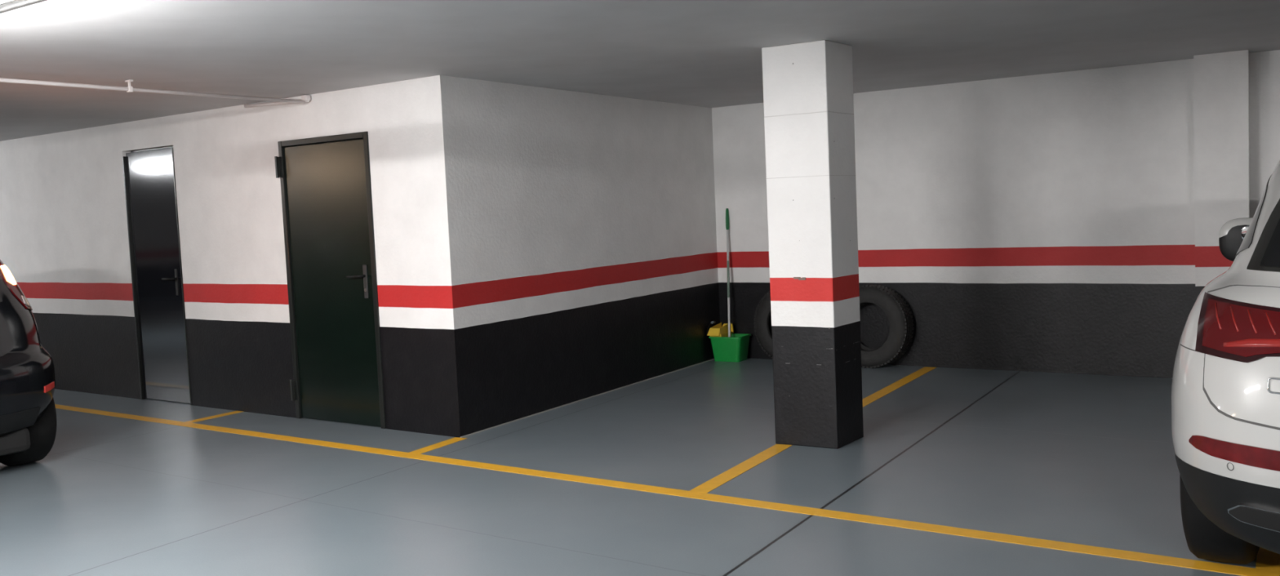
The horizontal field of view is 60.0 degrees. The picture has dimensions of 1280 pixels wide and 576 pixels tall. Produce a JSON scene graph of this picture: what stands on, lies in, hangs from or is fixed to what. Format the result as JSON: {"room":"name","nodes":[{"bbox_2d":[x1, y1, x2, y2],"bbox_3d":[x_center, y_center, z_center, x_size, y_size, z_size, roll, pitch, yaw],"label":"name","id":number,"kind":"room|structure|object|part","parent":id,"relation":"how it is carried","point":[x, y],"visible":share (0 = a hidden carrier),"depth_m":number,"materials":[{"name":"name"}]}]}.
{"room":"parking garage","nodes":[
{"label":"parking garage","id":0,"kind":"room"},
{"bbox_2d":[0,75,480,437],"bbox_3d":[-8.073,-0.262,12.415,17.000,2.400,0.220,0,5,36],"label":"wall","id":1,"kind":"structure","parent":0,"point":[64,242],"depth_m":8.67,"materials":[{"name":"paint"}]},
{"bbox_2d":[122,146,191,404],"bbox_3d":[-4.080,-0.103,9.449,0.780,2.160,0.177,0,5,36],"label":"door","id":2,"kind":"structure","parent":1,"relation":"in","point":[149,177],"depth_m":9.44,"materials":[{"name":"black metal"}]},
{"bbox_3d":[-3.938,-0.076,9.277,0.132,0.018,0.060,0,5,36],"label":"handle","id":3,"kind":"part","parent":2,"relation":"part of","materials":[{"name":"black metal"}]},
{"bbox_3d":[-3.872,-0.049,9.272,0.035,0.220,0.010,0,5,36],"label":"handle plate","id":4,"kind":"part","parent":2,"relation":"part of","materials":[{"name":"black metal"}]},
{"bbox_2d":[274,131,386,428],"bbox_3d":[-2.238,-0.051,8.107,1.022,2.090,0.194,0,5,36],"label":"door","id":5,"kind":"structure","parent":1,"relation":"in","point":[326,197],"depth_m":8.07,"materials":[{"name":"black metal"}]},
{"bbox_3d":[-2.014,-0.082,7.859,0.143,0.023,0.062,0,5,36],"label":"handle","id":6,"kind":"part","parent":5,"relation":"part of","materials":[{"name":"black metal"}]},
{"bbox_3d":[-1.941,-0.046,7.850,0.040,0.240,0.011,0,5,36],"label":"handle plate","id":7,"kind":"part","parent":5,"relation":"part of","materials":[{"name":"grey metal"}]},
{"bbox_2d":[462,77,719,430],"bbox_3d":[-0.282,-0.371,9.177,0.199,2.400,3.731,0,5,31],"label":"wall","id":8,"kind":"structure","parent":0,"point":[593,216],"depth_m":8.72,"materials":[{"name":"paint"}]},
{"bbox_2d":[460,358,714,437],"bbox_3d":[-0.200,0.832,9.107,0.012,0.006,3.934,0,5,31],"label":"trim","id":9,"kind":"structure","parent":8,"relation":"attached to","point":[712,358],"depth_m":8.60,"materials":[{"name":"grey paint"}]},
{"bbox_2d":[0,357,1257,575],"bbox_3d":[-5.183,1.366,6.197,29.600,0.200,15.900,0,5,36],"label":"floor","id":10,"kind":"structure","parent":0,"point":[1084,459],"depth_m":5.92,"materials":[{"name":"grey concrete"}]},
{"bbox_2d":[0,259,57,466],"bbox_3d":[-5.580,0.423,7.327,3.926,1.550,1.971,1,5,40],"label":"car","id":11,"kind":"object","parent":10,"relation":"on","point":[28,411],"visible":1,"depth_m":6.79,"materials":[{"name":"black paint"}]},
{"bbox_2d":[0,264,16,284],"bbox_3d":[-3.945,-0.076,6.912,0.150,0.132,0.089,0,5,36],"label":"lamp","id":12,"kind":"object","parent":11,"relation":"attached to","point":[6,277],"depth_m":6.87,"materials":[{"name":"white"}]},
{"bbox_2d":[0,259,32,310],"bbox_3d":[-3.937,-0.028,6.942,0.231,0.369,0.218,0,5,36],"label":"tail light","id":13,"kind":"object","parent":11,"relation":"attached to","point":[8,284],"depth_m":6.87,"materials":[{"name":"red"}]},
{"bbox_2d":[185,410,243,422],"bbox_3d":[-3.322,1.004,8.663,0.090,0.002,0.482,0,5,32],"label":"parking line","id":14,"kind":"object","parent":10,"relation":"on","point":[233,411],"visible":1,"depth_m":8.65,"materials":[{"name":"yellow paint"}]},
{"bbox_2d":[408,436,467,453],"bbox_3d":[-1.310,1.021,7.204,0.100,0.002,0.485,0,5,28],"label":"parking line","id":15,"kind":"object","parent":10,"relation":"on","point":[449,441],"visible":1,"depth_m":7.19,"materials":[{"name":"yellow paint"}]},
{"bbox_2d":[54,404,1279,575],"bbox_3d":[-3.540,1.028,8.460,29.000,0.002,0.105,0,5,36],"label":"parking line","id":16,"kind":"object","parent":10,"relation":"on","point":[1170,560],"visible":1,"depth_m":5.41,"materials":[{"name":"yellow paint"}]},
{"bbox_2d":[706,320,751,361],"bbox_3d":[0.845,0.500,10.519,0.355,0.372,0.275,0,5,31],"label":"bucket","id":17,"kind":"object","parent":10,"relation":"on","point":[734,348],"visible":1,"depth_m":10.44,"materials":[{"name":"green plastic"}]},
{"bbox_2d":[725,208,730,336],"bbox_3d":[0.854,-0.050,10.527,0.105,1.407,0.274,-1,4,22],"label":"mop","id":18,"kind":"object","parent":17,"relation":"in","point":[726,209],"visible":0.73,"depth_m":10.55,"materials":[{"name":"white metal"}]},
{"bbox_2d":[689,443,791,493],"bbox_3d":[0.591,1.006,6.258,0.105,0.002,1.190,0,5,30],"label":"parking line","id":19,"kind":"object","parent":10,"relation":"on","point":[706,486],"visible":1,"depth_m":6.19,"materials":[{"name":"yellow paint"}]},
{"bbox_2d":[753,290,773,358],"bbox_3d":[1.400,0.329,10.169,0.720,0.728,0.252,0,5,35],"label":"tire","id":20,"kind":"object","parent":10,"relation":"on","point":[762,319],"visible":0.24,"depth_m":10.22,"materials":[{"name":"rubber"}]},
{"bbox_2d":[761,40,863,448],"bbox_3d":[1.058,-0.255,6.764,0.411,2.400,0.393,0,5,36],"label":"concrete column","id":21,"kind":"structure","parent":10,"relation":"on","point":[808,99],"depth_m":6.62,"materials":[{"name":"paint"}]},
{"bbox_2d":[858,284,914,368],"bbox_3d":[2.023,0.334,9.717,0.720,0.728,0.252,0,5,35],"label":"tire","id":22,"kind":"object","parent":10,"relation":"on","point":[896,309],"visible":0.56,"depth_m":9.53,"materials":[{"name":"rubber"}]},
{"bbox_2d":[862,366,937,406],"bbox_3d":[1.794,0.802,8.341,0.105,0.002,2.854,0,5,30],"label":"parking line","id":23,"kind":"object","parent":10,"relation":"on","point":[908,378],"visible":0.64,"depth_m":8.70,"materials":[{"name":"yellow paint"}]},
{"bbox_2d":[1170,160,1279,564],"bbox_3d":[3.726,0.125,5.021,2.028,1.660,4.724,0,5,32],"label":"car","id":24,"kind":"object","parent":10,"relation":"on","point":[1225,397],"visible":1,"depth_m":3.71,"materials":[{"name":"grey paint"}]},
{"bbox_2d":[1218,217,1252,261],"bbox_3d":[3.205,-0.254,5.865,0.250,0.236,0.148,0,5,34],"label":"mirror","id":25,"kind":"object","parent":24,"relation":"attached to","point":[1231,235],"depth_m":5.84,"materials":[{"name":"grey paint"}]},
{"bbox_2d":[1195,292,1279,362],"bbox_3d":[2.025,0.139,3.655,0.203,0.200,0.666,-3,4,-12],"label":"tail light","id":26,"kind":"object","parent":24,"relation":"attached to","point":[1230,326],"depth_m":3.66,"materials":[{"name":"red plastic"}]},
{"bbox_2d":[1240,225,1248,239],"bbox_3d":[3.196,-0.283,5.781,0.112,0.092,0.008,0,5,34],"label":"mirror glass","id":27,"kind":"object","parent":24,"relation":"attached to","point":[1244,228],"depth_m":5.80,"materials":[{"name":"grey"}]},
{"bbox_2d":[1255,546,1279,571],"bbox_3d":[3.540,0.884,6.145,0.105,0.002,4.492,0,5,31],"label":"parking line","id":28,"kind":"object","parent":10,"relation":"on","point":[1267,559],"visible":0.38,"depth_m":4.33,"materials":[{"name":"yellow paint"}]},
{"bbox_2d":[0,0,1279,141],"bbox_3d":[-5.298,-1.225,6.010,29.600,0.200,15.900,0,5,36],"label":"ceiling","id":29,"kind":"structure","parent":0,"point":[702,53],"depth_m":6.20,"materials":[{"name":"paint"}]},
{"bbox_2d":[0,0,48,13],"bbox_3d":[-3.285,-1.117,4.953,6.501,0.033,0.048,0,5,35],"label":"ceiling light","id":30,"kind":"object","parent":29,"relation":"attached to","point":[16,4],"visible":1,"depth_m":4.33,"materials":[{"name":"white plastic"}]},
{"bbox_2d":[0,77,310,107],"bbox_3d":[-4.359,-1.050,4.915,0.759,0.073,7.586,0,5,27],"label":"conduit","id":31,"kind":"object","parent":29,"relation":"attached to","point":[305,98],"visible":1,"depth_m":7.03,"materials":[{"name":"white plastic"}]},
{"bbox_2d":[711,49,1279,377],"bbox_3d":[5.781,-0.502,7.299,12.570,2.400,0.200,0,5,35],"label":"wall","id":32,"kind":"structure","parent":0,"point":[1046,222],"depth_m":9.03,"materials":[{"name":"paint"}]},
{"bbox_2d":[1193,49,1249,301],"bbox_3d":[4.260,-0.493,8.107,0.365,2.400,0.227,0,5,36],"label":"pillar","id":33,"kind":"structure","parent":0,"point":[1220,80],"depth_m":7.99,"materials":[{"name":"paint"}]}
]}

